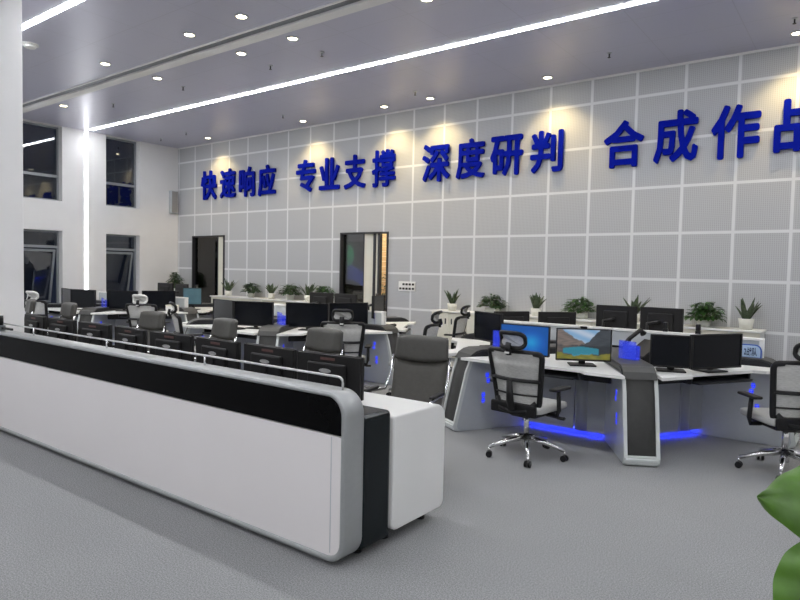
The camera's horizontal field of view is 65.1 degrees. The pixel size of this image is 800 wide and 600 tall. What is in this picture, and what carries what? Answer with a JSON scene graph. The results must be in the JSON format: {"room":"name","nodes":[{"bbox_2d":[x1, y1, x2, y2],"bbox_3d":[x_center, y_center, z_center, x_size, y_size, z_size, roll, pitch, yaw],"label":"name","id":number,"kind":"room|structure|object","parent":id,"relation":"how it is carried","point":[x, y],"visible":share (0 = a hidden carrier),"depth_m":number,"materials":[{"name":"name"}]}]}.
{"room":"control room","nodes":[
{"label":"control room","id":0,"kind":"room"},
{"bbox_2d":[0,0,23,331],"bbox_3d":[-4.838,-1.208,7.253,0.870,4.730,0.540,3,3,37],"label":"column","id":1,"kind":"structure","parent":0,"point":[11,94],"depth_m":7.09,"materials":[{"name":"paint"}]},
{"bbox_2d":[23,119,177,314],"bbox_3d":[-10.666,-1.497,10.813,0.300,4.730,15.580,3,3,37],"label":"wall","id":2,"kind":"structure","parent":0,"point":[155,230],"depth_m":15.13,"materials":[{"name":"paint"}]},
{"bbox_2d":[23,229,58,302],"bbox_3d":[-8.320,-0.721,14.318,0.332,1.750,0.880,3,3,37],"label":"window","id":3,"kind":"structure","parent":2,"relation":"in","point":[53,251],"depth_m":14.53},
{"bbox_2d":[23,121,58,200],"bbox_3d":[-8.161,-3.112,14.124,0.060,1.690,0.880,3,3,37],"label":"window","id":4,"kind":"structure","parent":2,"relation":"in","point":[56,176],"depth_m":14.40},
{"bbox_2d":[85,131,87,289],"bbox_3d":[-7.436,-1.666,14.863,0.014,4.624,0.070,3,3,37],"label":"led strip","id":5,"kind":"object","parent":2,"relation":"attached to","point":[86,132],"visible":0.64,"depth_m":14.84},
{"bbox_2d":[106,234,135,290],"bbox_3d":[-7.175,-0.768,15.845,0.332,1.750,0.880,3,3,37],"label":"window","id":6,"kind":"structure","parent":2,"relation":"in","point":[132,254],"depth_m":16.05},
{"bbox_2d":[106,137,135,207],"bbox_3d":[-7.016,-3.159,15.652,0.060,1.690,0.880,3,3,37],"label":"window","id":7,"kind":"structure","parent":2,"relation":"in","point":[133,186],"depth_m":15.94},
{"bbox_2d":[169,190,177,213],"bbox_3d":[-5.999,-2.587,16.607,0.135,0.600,0.200,3,3,37],"label":"wall speaker","id":8,"kind":"object","parent":2,"relation":"attached to","point":[173,195],"visible":1,"depth_m":16.55},
{"bbox_2d":[172,191,177,212],"bbox_3d":[-5.950,-2.584,16.571,0.014,0.560,0.170,3,3,37],"label":"grille","id":9,"kind":"object","parent":8,"relation":"attached to","point":[174,193],"depth_m":16.57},
{"bbox_2d":[23,0,393,112],"bbox_3d":[-1.234,-3.512,7.880,18.120,0.035,0.300,3,3,37],"label":"trim","id":10,"kind":"structure","parent":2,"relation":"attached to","point":[339,8],"depth_m":8.87,"materials":[{"name":"paint"}]},
{"bbox_2d":[381,236,386,291],"bbox_3d":[2.423,-1.333,13.182,18.420,4.730,0.200,3,3,37],"label":"wall","id":11,"kind":"structure","parent":0,"point":[382,236],"depth_m":15.18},
{"bbox_2d":[351,234,363,301],"bbox_3d":[-2.757,-0.850,16.906,5.080,3.200,0.060,3,3,37],"label":"trim","id":12,"kind":"structure","parent":11,"relation":"attached to","point":[360,237],"depth_m":15.57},
{"bbox_2d":[351,241,363,289],"bbox_3d":[-1.221,-0.861,15.683,1.000,1.200,0.055,3,3,37],"label":"display board","id":13,"kind":"object","parent":11,"relation":"attached to","point":[357,246],"visible":0.25,"depth_m":15.54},
{"bbox_2d":[381,234,386,293],"bbox_3d":[-0.367,-0.448,15.101,0.900,2.625,0.080,3,3,37],"label":"trim","id":14,"kind":"structure","parent":11,"relation":"attached to","point":[383,238],"depth_m":15.05,"materials":[{"name":"brown wood"}]},
{"bbox_2d":[0,361,799,599],"bbox_3d":[-2.874,1.300,6.215,18.720,0.100,17.830,3,3,37],"label":"floor","id":15,"kind":"structure","parent":0,"point":[591,525],"depth_m":3.79,"materials":[{"name":"carpet"}]},
{"bbox_2d":[24,299,35,330],"bbox_3d":[-5.682,0.524,9.086,0.707,1.065,0.630,-1,3,-38],"label":"leather chair","id":16,"kind":"object","parent":15,"relation":"on","point":[30,306],"visible":0.2,"depth_m":9.14,"materials":[{"name":"leather"}]},
{"bbox_2d":[24,291,47,318],"bbox_3d":[-6.258,0.390,11.092,0.702,1.119,0.717,2,3,22],"label":"chair","id":17,"kind":"object","parent":15,"relation":"on","point":[41,309],"visible":0.12,"depth_m":10.79,"materials":[{"name":"grey"}]},
{"bbox_2d":[24,302,76,332],"bbox_3d":[-4.754,0.575,8.415,0.630,1.065,0.707,4,4,43],"label":"leather chair","id":18,"kind":"object","parent":15,"relation":"on","point":[68,310],"visible":0.09,"depth_m":8.55,"materials":[{"name":"leather"}]},
{"bbox_2d":[48,291,212,344],"bbox_3d":[-5.321,0.385,12.803,3.870,1.010,3.488,3,3,37],"label":"workstation","id":19,"kind":"object","parent":15,"relation":"on","point":[98,314],"visible":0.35,"depth_m":11.70,"materials":[{"name":"laminate"}]},
{"bbox_2d":[48,310,78,316],"bbox_3d":[-6.193,0.265,11.628,1.100,0.122,0.400,3,3,37],"label":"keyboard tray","id":20,"kind":"object","parent":19,"relation":"on","point":[53,312],"depth_m":11.60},
{"bbox_2d":[61,288,69,303],"bbox_3d":[-6.291,-0.032,11.960,0.190,0.380,0.600,-1,4,-43],"label":"computer monitor","id":21,"kind":"object","parent":19,"relation":"on","point":[65,292],"visible":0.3,"depth_m":11.95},
{"bbox_2d":[70,289,95,309],"bbox_3d":[-5.814,-0.005,11.602,0.600,0.380,0.190,2,3,22],"label":"computer monitor","id":22,"kind":"object","parent":19,"relation":"on","point":[83,298],"visible":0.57,"depth_m":11.53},
{"bbox_2d":[107,290,137,310],"bbox_3d":[-5.070,0.014,11.525,0.600,0.380,0.190,2,3,7],"label":"computer monitor","id":23,"kind":"object","parent":19,"relation":"on","point":[116,299],"visible":0.73,"depth_m":11.46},
{"bbox_2d":[108,314,171,318],"bbox_3d":[-4.744,0.304,11.455,1.100,0.122,0.400,0,3,-23],"label":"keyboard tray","id":24,"kind":"object","parent":19,"relation":"on","point":[110,316],"depth_m":11.45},
{"bbox_2d":[142,291,175,310],"bbox_3d":[-4.556,0.012,11.807,0.600,0.380,0.190,-1,3,-33],"label":"computer monitor","id":25,"kind":"object","parent":19,"relation":"on","point":[159,298],"visible":0.63,"depth_m":11.77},
{"bbox_2d":[158,283,173,290],"bbox_3d":[-5.206,-0.138,13.740,0.500,0.470,0.202,3,3,32],"label":"computer monitor","id":26,"kind":"object","parent":19,"relation":"on","point":[161,286],"visible":0.46,"depth_m":13.73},
{"bbox_2d":[175,283,188,296],"bbox_3d":[-4.737,-0.111,13.390,0.500,0.470,0.202,4,4,42],"label":"computer monitor","id":27,"kind":"object","parent":19,"relation":"on","point":[178,287],"visible":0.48,"depth_m":13.40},
{"bbox_2d":[183,288,201,309],"bbox_3d":[-4.048,-0.025,12.276,0.360,0.430,0.190,1,3,-3],"label":"computer monitor","id":28,"kind":"object","parent":19,"relation":"on","point":[194,295],"visible":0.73,"depth_m":12.21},
{"bbox_2d":[112,311,165,353],"bbox_3d":[-3.071,0.671,7.103,0.630,1.065,0.707,3,3,34],"label":"leather chair","id":29,"kind":"object","parent":15,"relation":"on","point":[148,320],"visible":0.12,"depth_m":7.28,"materials":[{"name":"leather"}]},
{"bbox_2d":[125,294,170,331],"bbox_3d":[-4.295,0.451,10.683,0.702,1.119,0.717,2,3,7],"label":"chair","id":30,"kind":"object","parent":15,"relation":"on","point":[139,301],"visible":0.38,"depth_m":10.40,"materials":[{"name":"fabric"}]},
{"bbox_2d":[167,301,202,361],"bbox_3d":[-2.804,0.581,8.573,0.717,1.119,0.702,0,3,-23],"label":"chair","id":31,"kind":"object","parent":15,"relation":"on","point":[177,321],"visible":0.21,"depth_m":8.33,"materials":[{"name":"grey"}]},
{"bbox_2d":[194,318,237,359],"bbox_3d":[-2.041,0.729,6.337,0.630,1.065,0.707,4,4,45],"label":"leather chair","id":32,"kind":"object","parent":15,"relation":"on","point":[222,328],"visible":0.08,"depth_m":6.48,"materials":[{"name":"grey leather"}]},
{"bbox_2d":[0,323,444,561],"bbox_3d":[-2.880,0.757,5.815,7.200,1.022,0.970,3,3,37],"label":"control console","id":33,"kind":"object","parent":15,"relation":"on","point":[322,471],"visible":1,"depth_m":3.89,"materials":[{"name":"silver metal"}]},
{"bbox_2d":[25,314,47,335],"bbox_3d":[-3.897,0.306,6.601,0.535,0.287,0.190,4,4,41],"label":"computer monitor","id":34,"kind":"object","parent":33,"relation":"on","point":[31,320],"visible":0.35,"depth_m":6.53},
{"bbox_2d":[48,317,76,340],"bbox_3d":[-3.423,0.333,6.246,0.535,0.287,0.190,3,3,37],"label":"computer monitor","id":35,"kind":"object","parent":33,"relation":"on","point":[55,324],"visible":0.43,"depth_m":6.21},
{"bbox_2d":[78,321,111,346],"bbox_3d":[-2.909,0.361,5.862,0.535,0.287,0.190,3,3,35],"label":"computer monitor","id":36,"kind":"object","parent":33,"relation":"on","point":[99,330],"visible":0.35,"depth_m":5.83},
{"bbox_2d":[115,325,147,353],"bbox_3d":[-2.417,0.389,5.494,0.535,0.287,0.190,4,4,41],"label":"computer monitor","id":37,"kind":"object","parent":33,"relation":"on","point":[122,333],"visible":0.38,"depth_m":5.45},
{"bbox_2d":[150,331,193,361],"bbox_3d":[-1.916,0.417,5.119,0.535,0.287,0.190,3,3,34],"label":"computer monitor","id":38,"kind":"object","parent":33,"relation":"on","point":[175,341],"visible":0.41,"depth_m":5.10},
{"bbox_2d":[196,336,240,369],"bbox_3d":[-1.433,0.444,4.758,0.535,0.287,0.190,3,4,40],"label":"computer monitor","id":39,"kind":"object","parent":33,"relation":"on","point":[204,345],"visible":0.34,"depth_m":4.72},
{"bbox_2d":[244,343,297,378],"bbox_3d":[-0.959,0.471,4.403,0.535,0.287,0.190,3,3,38],"label":"computer monitor","id":40,"kind":"object","parent":33,"relation":"on","point":[258,353],"visible":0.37,"depth_m":4.38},
{"bbox_2d":[298,350,364,400],"bbox_3d":[-0.492,0.497,4.054,0.535,0.287,0.190,3,3,34],"label":"computer monitor","id":41,"kind":"object","parent":33,"relation":"on","point":[350,368],"visible":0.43,"depth_m":4.03,"materials":[{"name":"plastic"}]},
{"bbox_2d":[182,304,415,384],"bbox_3d":[-1.521,0.598,9.961,3.870,1.010,3.488,0,3,-23],"label":"workstation","id":42,"kind":"object","parent":15,"relation":"on","point":[382,335],"visible":0.38,"depth_m":8.89,"materials":[{"name":"laminate"}]},
{"bbox_2d":[213,299,233,319],"bbox_3d":[-2.499,0.183,9.074,0.190,0.380,0.600,-1,4,-43],"label":"computer monitor","id":43,"kind":"object","parent":42,"relation":"on","point":[222,308],"visible":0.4,"depth_m":9.02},
{"bbox_2d":[202,329,257,339],"bbox_3d":[-2.393,0.478,8.786,1.100,0.122,0.400,3,3,37],"label":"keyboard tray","id":44,"kind":"object","parent":42,"relation":"on","point":[206,331],"depth_m":8.62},
{"bbox_2d":[234,301,273,328],"bbox_3d":[-2.011,0.208,8.756,0.600,0.380,0.190,2,3,17],"label":"computer monitor","id":45,"kind":"object","parent":42,"relation":"on","point":[247,313],"visible":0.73,"depth_m":8.69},
{"bbox_2d":[277,312,285,324],"bbox_3d":[-1.642,0.254,8.684,0.060,0.170,0.200,0,3,-28],"label":"acrylic holder","id":46,"kind":"object","parent":42,"relation":"on","point":[281,319],"visible":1,"depth_m":8.66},
{"bbox_2d":[286,302,328,330],"bbox_3d":[-1.270,0.227,8.683,0.600,0.380,0.190,2,3,7],"label":"computer monitor","id":47,"kind":"object","parent":42,"relation":"on","point":[306,316],"visible":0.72,"depth_m":8.62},
{"bbox_2d":[310,292,333,303],"bbox_3d":[-1.413,0.108,10.842,0.500,0.470,0.202,3,3,32],"label":"computer monitor","id":48,"kind":"object","parent":42,"relation":"on","point":[315,297],"visible":0.45,"depth_m":10.85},
{"bbox_2d":[288,335,364,341],"bbox_3d":[-0.944,0.517,8.613,1.100,0.122,0.400,0,3,-23],"label":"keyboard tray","id":49,"kind":"object","parent":42,"relation":"on","point":[290,338],"depth_m":8.60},
{"bbox_2d":[335,293,357,302],"bbox_3d":[-0.965,0.133,10.506,0.500,0.470,0.202,3,3,39],"label":"computer monitor","id":50,"kind":"object","parent":42,"relation":"on","point":[339,298],"visible":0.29,"depth_m":10.51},
{"bbox_2d":[329,302,367,323],"bbox_3d":[-0.764,0.223,8.994,0.600,0.380,0.190,0,3,-28],"label":"computer monitor","id":51,"kind":"object","parent":42,"relation":"on","point":[360,309],"visible":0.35,"depth_m":8.99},
{"bbox_2d":[371,295,384,318],"bbox_3d":[-0.398,0.162,9.297,0.202,0.470,0.500,2,3,17],"label":"computer monitor","id":52,"kind":"object","parent":42,"relation":"on","point":[378,301],"visible":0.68,"depth_m":9.20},
{"bbox_2d":[303,327,343,354],"bbox_3d":[-0.891,0.793,5.475,0.630,1.065,0.707,4,4,41],"label":"leather chair","id":53,"kind":"object","parent":15,"relation":"on","point":[318,339],"visible":0.12,"depth_m":5.64,"materials":[{"name":"grey leather"}]},
{"bbox_2d":[320,309,371,392],"bbox_3d":[-0.708,0.653,7.974,0.702,1.119,0.717,1,3,2],"label":"chair","id":54,"kind":"object","parent":15,"relation":"on","point":[354,332],"visible":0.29,"depth_m":7.70,"materials":[{"name":"grey"}]},
{"bbox_2d":[364,335,450,405],"bbox_3d":[0.042,0.839,4.933,0.630,1.065,0.707,2,3,24],"label":"leather chair","id":55,"kind":"object","parent":15,"relation":"on","point":[421,363],"visible":0.56,"depth_m":5.13,"materials":[{"name":"grey leather"}]},
{"bbox_2d":[386,310,442,395],"bbox_3d":[0.175,0.679,7.821,0.717,1.119,0.702,2,3,19],"label":"chair","id":56,"kind":"object","parent":15,"relation":"on","point":[431,329],"visible":0.21,"depth_m":7.63,"materials":[{"name":"grey"}]},
{"bbox_2d":[432,311,466,360],"bbox_3d":[0.985,0.653,11.403,0.748,0.870,0.440,3,3,37],"label":"base cabinet","id":57,"kind":"object","parent":15,"relation":"on","point":[448,319],"visible":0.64,"depth_m":11.25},
{"bbox_2d":[444,305,470,371],"bbox_3d":[0.691,0.620,9.309,0.717,1.119,0.702,2,3,23],"label":"chair","id":58,"kind":"object","parent":15,"relation":"on","point":[460,322],"visible":0.34,"depth_m":9.08,"materials":[{"name":"grey"}]},
{"bbox_2d":[467,314,473,333],"bbox_3d":[1.585,0.686,10.954,0.748,0.870,0.440,3,3,37],"label":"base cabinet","id":59,"kind":"object","parent":15,"relation":"on","point":[470,322],"visible":0.02,"depth_m":10.96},
{"bbox_2d":[486,330,570,467],"bbox_3d":[1.120,0.808,5.488,0.702,1.119,0.717,4,4,44],"label":"chair","id":60,"kind":"object","parent":15,"relation":"on","point":[517,374],"visible":1,"depth_m":5.27,"materials":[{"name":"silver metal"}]},
{"bbox_2d":[443,320,798,466],"bbox_3d":[2.263,0.810,7.130,3.488,1.010,3.870,2,3,7],"label":"workstation","id":61,"kind":"object","parent":15,"relation":"on","point":[628,404],"visible":0.66,"depth_m":6.15,"materials":[{"name":"laminate"}]},
{"bbox_2d":[474,311,503,345],"bbox_3d":[1.052,0.339,7.124,0.190,0.400,0.530,0,3,-26],"label":"computer monitor","id":62,"kind":"object","parent":61,"relation":"on","point":[485,323],"visible":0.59,"depth_m":7.11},
{"bbox_2d":[493,330,499,346],"bbox_3d":[1.086,0.408,6.624,0.200,0.170,0.060,2,3,22],"label":"acrylic holder","id":63,"kind":"object","parent":61,"relation":"on","point":[496,338],"visible":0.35,"depth_m":6.62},
{"bbox_2d":[494,311,529,321],"bbox_3d":[1.481,0.350,8.143,0.530,0.400,0.190,0,3,-23],"label":"computer monitor","id":64,"kind":"object","parent":61,"relation":"on","point":[508,315],"visible":0.26,"depth_m":8.18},
{"bbox_2d":[500,323,550,356],"bbox_3d":[1.273,0.413,6.279,0.530,0.340,0.190,3,3,37],"label":"computer monitor","id":65,"kind":"object","parent":61,"relation":"on","point":[538,337],"visible":0.48,"depth_m":6.15,"materials":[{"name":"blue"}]},
{"bbox_2d":[538,312,575,324],"bbox_3d":[2.088,0.359,8.229,0.530,0.400,0.190,1,3,-13],"label":"computer monitor","id":66,"kind":"object","parent":61,"relation":"on","point":[569,318],"visible":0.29,"depth_m":8.24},
{"bbox_2d":[544,369,610,383],"bbox_3d":[1.391,0.690,5.955,1.100,0.122,0.400,3,3,37],"label":"keyboard tray","id":67,"kind":"object","parent":61,"relation":"on","point":[569,374],"depth_m":5.74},
{"bbox_2d":[555,326,611,366],"bbox_3d":[1.707,0.427,5.869,0.500,0.370,0.190,2,3,7],"label":"computer monitor","id":68,"kind":"object","parent":61,"relation":"on","point":[582,344],"visible":1,"depth_m":5.80,"materials":[{"name":"black"}]},
{"bbox_2d":[596,305,637,328],"bbox_3d":[2.668,0.306,7.813,0.500,0.470,0.202,3,3,35],"label":"computer monitor","id":69,"kind":"object","parent":61,"relation":"on","point":[614,316],"visible":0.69,"depth_m":7.82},
{"bbox_2d":[618,340,639,360],"bbox_3d":[2.142,0.467,5.854,0.060,0.170,0.200,0,3,-28],"label":"acrylic holder","id":70,"kind":"object","parent":61,"relation":"on","point":[629,350],"visible":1,"depth_m":5.82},
{"bbox_2d":[625,328,649,362],"bbox_3d":[2.367,0.449,6.104,0.294,0.332,0.317,0,3,-23],"label":"desk phone","id":71,"kind":"object","parent":61,"relation":"on","point":[644,345],"visible":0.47,"depth_m":6.11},
{"bbox_2d":[640,307,683,332],"bbox_3d":[3.093,0.330,7.495,0.500,0.470,0.202,4,4,41],"label":"computer monitor","id":72,"kind":"object","parent":61,"relation":"on","point":[651,318],"visible":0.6,"depth_m":7.51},
{"bbox_2d":[649,334,689,372],"bbox_3d":[2.436,0.473,5.630,0.370,0.330,0.190,2,3,17],"label":"computer monitor","id":73,"kind":"object","parent":61,"relation":"on","point":[671,352],"visible":0.93,"depth_m":5.57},
{"bbox_2d":[657,373,752,384],"bbox_3d":[2.840,0.729,5.782,1.100,0.122,0.400,0,3,-23],"label":"keyboard tray","id":74,"kind":"object","parent":61,"relation":"on","point":[746,378],"depth_m":5.65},
{"bbox_2d":[689,333,742,372],"bbox_3d":[2.805,0.472,5.661,0.600,0.345,0.190,0,3,-22],"label":"computer monitor","id":75,"kind":"object","parent":61,"relation":"on","point":[708,353],"visible":1,"depth_m":5.59,"materials":[{"name":"plastic"}]},
{"bbox_2d":[742,344,761,357],"bbox_3d":[3.373,0.498,6.209,0.370,0.135,0.017,3,3,37],"label":"number sign","id":76,"kind":"object","parent":61,"relation":"attached to","point":[748,350],"visible":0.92,"depth_m":6.15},
{"bbox_2d":[701,330,763,337],"bbox_3d":[4.585,0.855,8.710,0.748,0.870,0.440,3,3,37],"label":"base cabinet","id":77,"kind":"object","parent":15,"relation":"on","point":[753,335],"visible":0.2,"depth_m":8.52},
{"bbox_2d":[735,343,799,478],"bbox_3d":[3.185,0.866,5.173,0.702,1.119,0.717,1,3,-1],"label":"chair","id":78,"kind":"object","parent":15,"relation":"on","point":[782,414],"visible":0.95,"depth_m":4.96,"materials":[{"name":"grey"}]},
{"bbox_2d":[757,466,799,599],"bbox_3d":[0.927,0.843,0.736,0.511,1.486,0.881,1,3,-12],"label":"plant","id":79,"kind":"object","parent":15,"relation":"on","point":[780,499],"visible":1,"depth_m":1.05,"materials":[{"name":"plant"}]},
{"bbox_3d":[-5.898,0.267,16.551,0.520,0.870,0.440,3,3,37],"label":"cabinet","id":80,"kind":"object","parent":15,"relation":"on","visible":0},
{"bbox_3d":[-5.887,-0.180,16.532,0.560,0.025,0.455,3,3,37],"label":"cabinet","id":81,"kind":"object","parent":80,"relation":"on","visible":0},
{"bbox_2d":[166,272,184,290],"bbox_3d":[-5.892,-0.462,16.413,0.574,0.549,0.456,3,3,37],"label":"potted plant","id":82,"kind":"object","parent":81,"relation":"on","point":[176,278],"visible":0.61,"depth_m":16.36,"materials":[{"name":"plant"}]},
{"bbox_2d":[22,0,799,147],"bbox_3d":[-2.773,-3.523,5.989,18.720,0.100,17.830,3,3,37],"label":"ceiling","id":83,"kind":"structure","parent":0,"point":[72,42],"depth_m":8.97,"materials":[{"name":"paint"}]},
{"bbox_2d":[22,41,38,49],"bbox_3d":[-5.303,-3.639,8.983,0.220,0.055,0.220,3,3,37],"label":"smoke detector","id":84,"kind":"object","parent":83,"relation":"attached to","point":[28,45],"visible":0.93,"depth_m":8.93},
{"bbox_2d":[22,0,83,29],"bbox_3d":[-2.365,-3.484,6.353,18.100,0.016,0.080,3,3,37],"label":"led strip","id":85,"kind":"object","parent":83,"relation":"attached to","point":[72,2],"visible":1,"depth_m":7.85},
{"bbox_2d":[90,0,654,129],"bbox_3d":[-0.039,-3.571,9.264,17.870,0.016,0.080,3,3,37],"label":"led strip","id":86,"kind":"object","parent":83,"relation":"attached to","point":[640,1],"visible":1,"depth_m":9.04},
{"bbox_2d":[178,45,799,360],"bbox_3d":[1.328,-1.276,11.473,18.120,4.730,0.150,3,3,37],"label":"wall","id":87,"kind":"structure","parent":0,"point":[681,233],"depth_m":10.46,"materials":[{"name":"tile"}]},
{"bbox_2d":[192,235,224,302],"bbox_3d":[-4.883,-0.454,16.149,1.320,2.390,0.200,3,3,37],"label":"door","id":88,"kind":"structure","parent":87,"relation":"in","point":[208,252],"depth_m":16.17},
{"bbox_2d":[201,170,216,199],"bbox_3d":[-4.848,-2.909,15.903,0.617,0.733,0.050,3,3,37],"label":"wall character","id":89,"kind":"object","parent":87,"relation":"attached to","point":[212,184],"depth_m":15.87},
{"bbox_2d":[220,168,235,197],"bbox_3d":[-4.241,-2.876,15.449,0.582,0.712,0.050,3,3,37],"label":"wall character","id":90,"kind":"object","parent":87,"relation":"attached to","point":[229,181],"depth_m":15.40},
{"bbox_2d":[239,166,254,196],"bbox_3d":[-3.668,-2.833,15.021,0.551,0.716,0.050,3,3,37],"label":"wall character","id":91,"kind":"object","parent":87,"relation":"attached to","point":[246,183],"depth_m":14.98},
{"bbox_2d":[258,165,275,195],"bbox_3d":[-3.099,-2.787,14.595,0.589,0.719,0.050,3,3,37],"label":"wall character","id":92,"kind":"object","parent":87,"relation":"attached to","point":[264,182],"depth_m":14.56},
{"bbox_2d":[210,295,334,302],"bbox_3d":[-3.003,-0.018,14.375,3.790,0.025,0.455,3,3,37],"label":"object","id":93,"kind":"object","parent":87,"relation":"attached to","point":[239,297],"visible":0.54,"depth_m":14.34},
{"bbox_2d":[221,278,237,295],"bbox_3d":[-4.150,-0.335,15.253,0.450,0.477,0.233,1,3,3],"label":"spiky plant","id":94,"kind":"object","parent":93,"relation":"on","point":[228,287],"visible":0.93,"depth_m":15.18,"materials":[{"name":"plant"}]},
{"bbox_2d":[240,283,262,297],"bbox_3d":[-3.511,-0.233,14.718,0.597,0.349,0.490,3,3,37],"label":"potted plant","id":95,"kind":"object","parent":93,"relation":"on","point":[251,292],"visible":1,"depth_m":14.65,"materials":[{"name":"plant"}]},
{"bbox_2d":[265,283,277,298],"bbox_3d":[-2.929,-0.208,14.308,0.308,0.364,0.267,1,3,-1],"label":"spiky plant","id":96,"kind":"object","parent":93,"relation":"on","point":[271,295],"visible":1,"depth_m":14.25,"materials":[{"name":"plant"}]},
{"bbox_2d":[278,284,302,299],"bbox_3d":[-2.450,-0.182,13.929,0.654,0.366,0.518,3,3,37],"label":"potted plant","id":97,"kind":"object","parent":93,"relation":"on","point":[290,296],"visible":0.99,"depth_m":13.87,"materials":[{"name":"plant"}]},
{"bbox_2d":[300,283,316,300],"bbox_3d":[-1.946,-0.179,13.617,0.358,0.412,0.376,3,3,37],"label":"spiky plant","id":98,"kind":"object","parent":93,"relation":"on","point":[308,290],"visible":0.79,"depth_m":13.54,"materials":[{"name":"plant"}]},
{"bbox_2d":[296,160,315,191],"bbox_3d":[-2.076,-2.736,13.830,0.592,0.713,0.050,3,3,37],"label":"wall character","id":99,"kind":"object","parent":87,"relation":"attached to","point":[310,178],"depth_m":13.79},
{"bbox_2d":[318,157,339,190],"bbox_3d":[-1.510,-2.700,13.406,0.586,0.681,0.050,3,3,37],"label":"wall character","id":100,"kind":"object","parent":87,"relation":"attached to","point":[333,173],"depth_m":13.38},
{"bbox_2d":[344,154,365,189],"bbox_3d":[-0.933,-2.655,12.976,0.576,0.701,0.050,3,3,37],"label":"wall character","id":101,"kind":"object","parent":87,"relation":"attached to","point":[354,180],"depth_m":12.94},
{"bbox_2d":[339,232,388,315],"bbox_3d":[-0.721,-0.213,13.037,1.285,2.375,0.200,3,3,37],"label":"door","id":102,"kind":"structure","parent":87,"relation":"in","point":[372,248],"depth_m":12.95,"materials":[{"name":"metal"}]},
{"bbox_2d":[372,149,395,187],"bbox_3d":[-0.320,-2.631,12.517,0.587,0.736,0.050,3,3,37],"label":"wall character","id":103,"kind":"object","parent":87,"relation":"attached to","point":[389,156],"depth_m":12.48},
{"bbox_2d":[398,281,414,291],"bbox_3d":[0.133,-0.268,12.290,0.400,0.190,0.028,3,3,37],"label":"switch panel","id":104,"kind":"object","parent":87,"relation":"attached to","point":[403,285],"visible":1,"depth_m":12.29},
{"bbox_2d":[422,144,449,181],"bbox_3d":[0.676,-2.577,11.772,0.610,0.707,0.050,3,3,37],"label":"letter","id":105,"kind":"object","parent":87,"relation":"attached to","point":[438,166],"depth_m":11.73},
{"bbox_2d":[456,138,484,178],"bbox_3d":[1.274,-2.555,11.324,0.586,0.717,0.050,3,3,37],"label":"letter","id":106,"kind":"object","parent":87,"relation":"attached to","point":[474,162],"depth_m":11.30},
{"bbox_2d":[178,43,799,149],"bbox_3d":[1.327,-3.621,11.295,18.120,0.030,0.020,3,3,37],"label":"trim","id":107,"kind":"structure","parent":87,"relation":"attached to","point":[795,44],"depth_m":10.53,"materials":[{"name":"paint"}]},
{"bbox_2d":[490,133,523,175],"bbox_3d":[1.851,-2.509,10.893,0.620,0.693,0.050,3,3,37],"label":"letter","id":108,"kind":"object","parent":87,"relation":"attached to","point":[517,151],"depth_m":10.87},
{"bbox_2d":[530,129,563,173],"bbox_3d":[2.444,-2.474,10.449,0.571,0.698,0.050,3,3,37],"label":"letter","id":109,"kind":"object","parent":87,"relation":"attached to","point":[540,144],"depth_m":10.41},
{"bbox_2d":[430,309,765,333],"bbox_3d":[2.797,0.307,10.037,5.290,0.025,0.455,3,3,37],"label":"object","id":110,"kind":"object","parent":87,"relation":"attached to","point":[732,329],"visible":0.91,"depth_m":8.81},
{"bbox_2d":[444,289,459,310],"bbox_3d":[0.956,-0.019,11.450,0.270,0.415,0.276,0,3,-15],"label":"spiky plant","id":111,"kind":"object","parent":110,"relation":"on","point":[452,305],"visible":1,"depth_m":11.36,"materials":[{"name":"plant"}]},
{"bbox_2d":[476,293,508,312],"bbox_3d":[1.600,0.058,10.928,0.623,0.338,0.508,3,3,37],"label":"potted plant","id":112,"kind":"object","parent":110,"relation":"on","point":[496,306],"visible":0.98,"depth_m":10.86,"materials":[{"name":"plant"}]},
{"bbox_2d":[529,293,545,315],"bbox_3d":[2.280,0.072,10.394,0.273,0.389,0.307,1,3,2],"label":"spiky plant","id":113,"kind":"object","parent":110,"relation":"on","point":[536,301],"visible":0.97,"depth_m":10.36,"materials":[{"name":"plant"}]},
{"bbox_2d":[560,297,595,318],"bbox_3d":[2.865,0.122,9.984,0.630,0.352,0.503,3,3,37],"label":"potted plant","id":114,"kind":"object","parent":110,"relation":"on","point":[579,314],"visible":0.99,"depth_m":9.91,"materials":[{"name":"plant"}]},
{"bbox_2d":[623,296,650,322],"bbox_3d":[3.578,0.125,9.497,0.405,0.422,0.322,3,3,37],"label":"spiky plant","id":115,"kind":"object","parent":110,"relation":"on","point":[635,303],"visible":0.38,"depth_m":9.42,"materials":[{"name":"plant"}]},
{"bbox_2d":[684,302,726,326],"bbox_3d":[4.318,0.202,8.883,0.574,0.356,0.503,2,3,15],"label":"potted plant","id":116,"kind":"object","parent":110,"relation":"on","point":[705,321],"visible":0.99,"depth_m":8.82,"materials":[{"name":"plant"}]},
{"bbox_2d":[735,298,761,329],"bbox_3d":[4.767,0.183,8.566,0.375,0.443,0.243,-1,3,-34],"label":"spiky plant","id":117,"kind":"object","parent":110,"relation":"on","point":[746,322],"visible":1,"depth_m":8.51,"materials":[{"name":"plant"}]},
{"bbox_2d":[604,120,643,168],"bbox_3d":[3.459,-2.411,9.691,0.614,0.725,0.050,3,3,37],"label":"letter","id":118,"kind":"object","parent":87,"relation":"attached to","point":[614,138],"depth_m":9.66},
{"bbox_2d":[653,109,698,163],"bbox_3d":[4.064,-2.409,9.237,0.614,0.763,0.050,3,3,37],"label":"letter","id":119,"kind":"object","parent":87,"relation":"attached to","point":[680,122],"depth_m":9.19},
{"bbox_2d":[711,104,761,159],"bbox_3d":[4.692,-2.357,8.768,0.616,0.753,0.050,3,3,37],"label":"letter","id":120,"kind":"object","parent":87,"relation":"attached to","point":[719,128],"depth_m":8.72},
{"bbox_2d":[773,98,799,152],"bbox_3d":[5.319,-2.320,8.299,0.630,0.720,0.050,3,3,37],"label":"letter","id":121,"kind":"object","parent":87,"relation":"attached to","point":[787,125],"depth_m":8.37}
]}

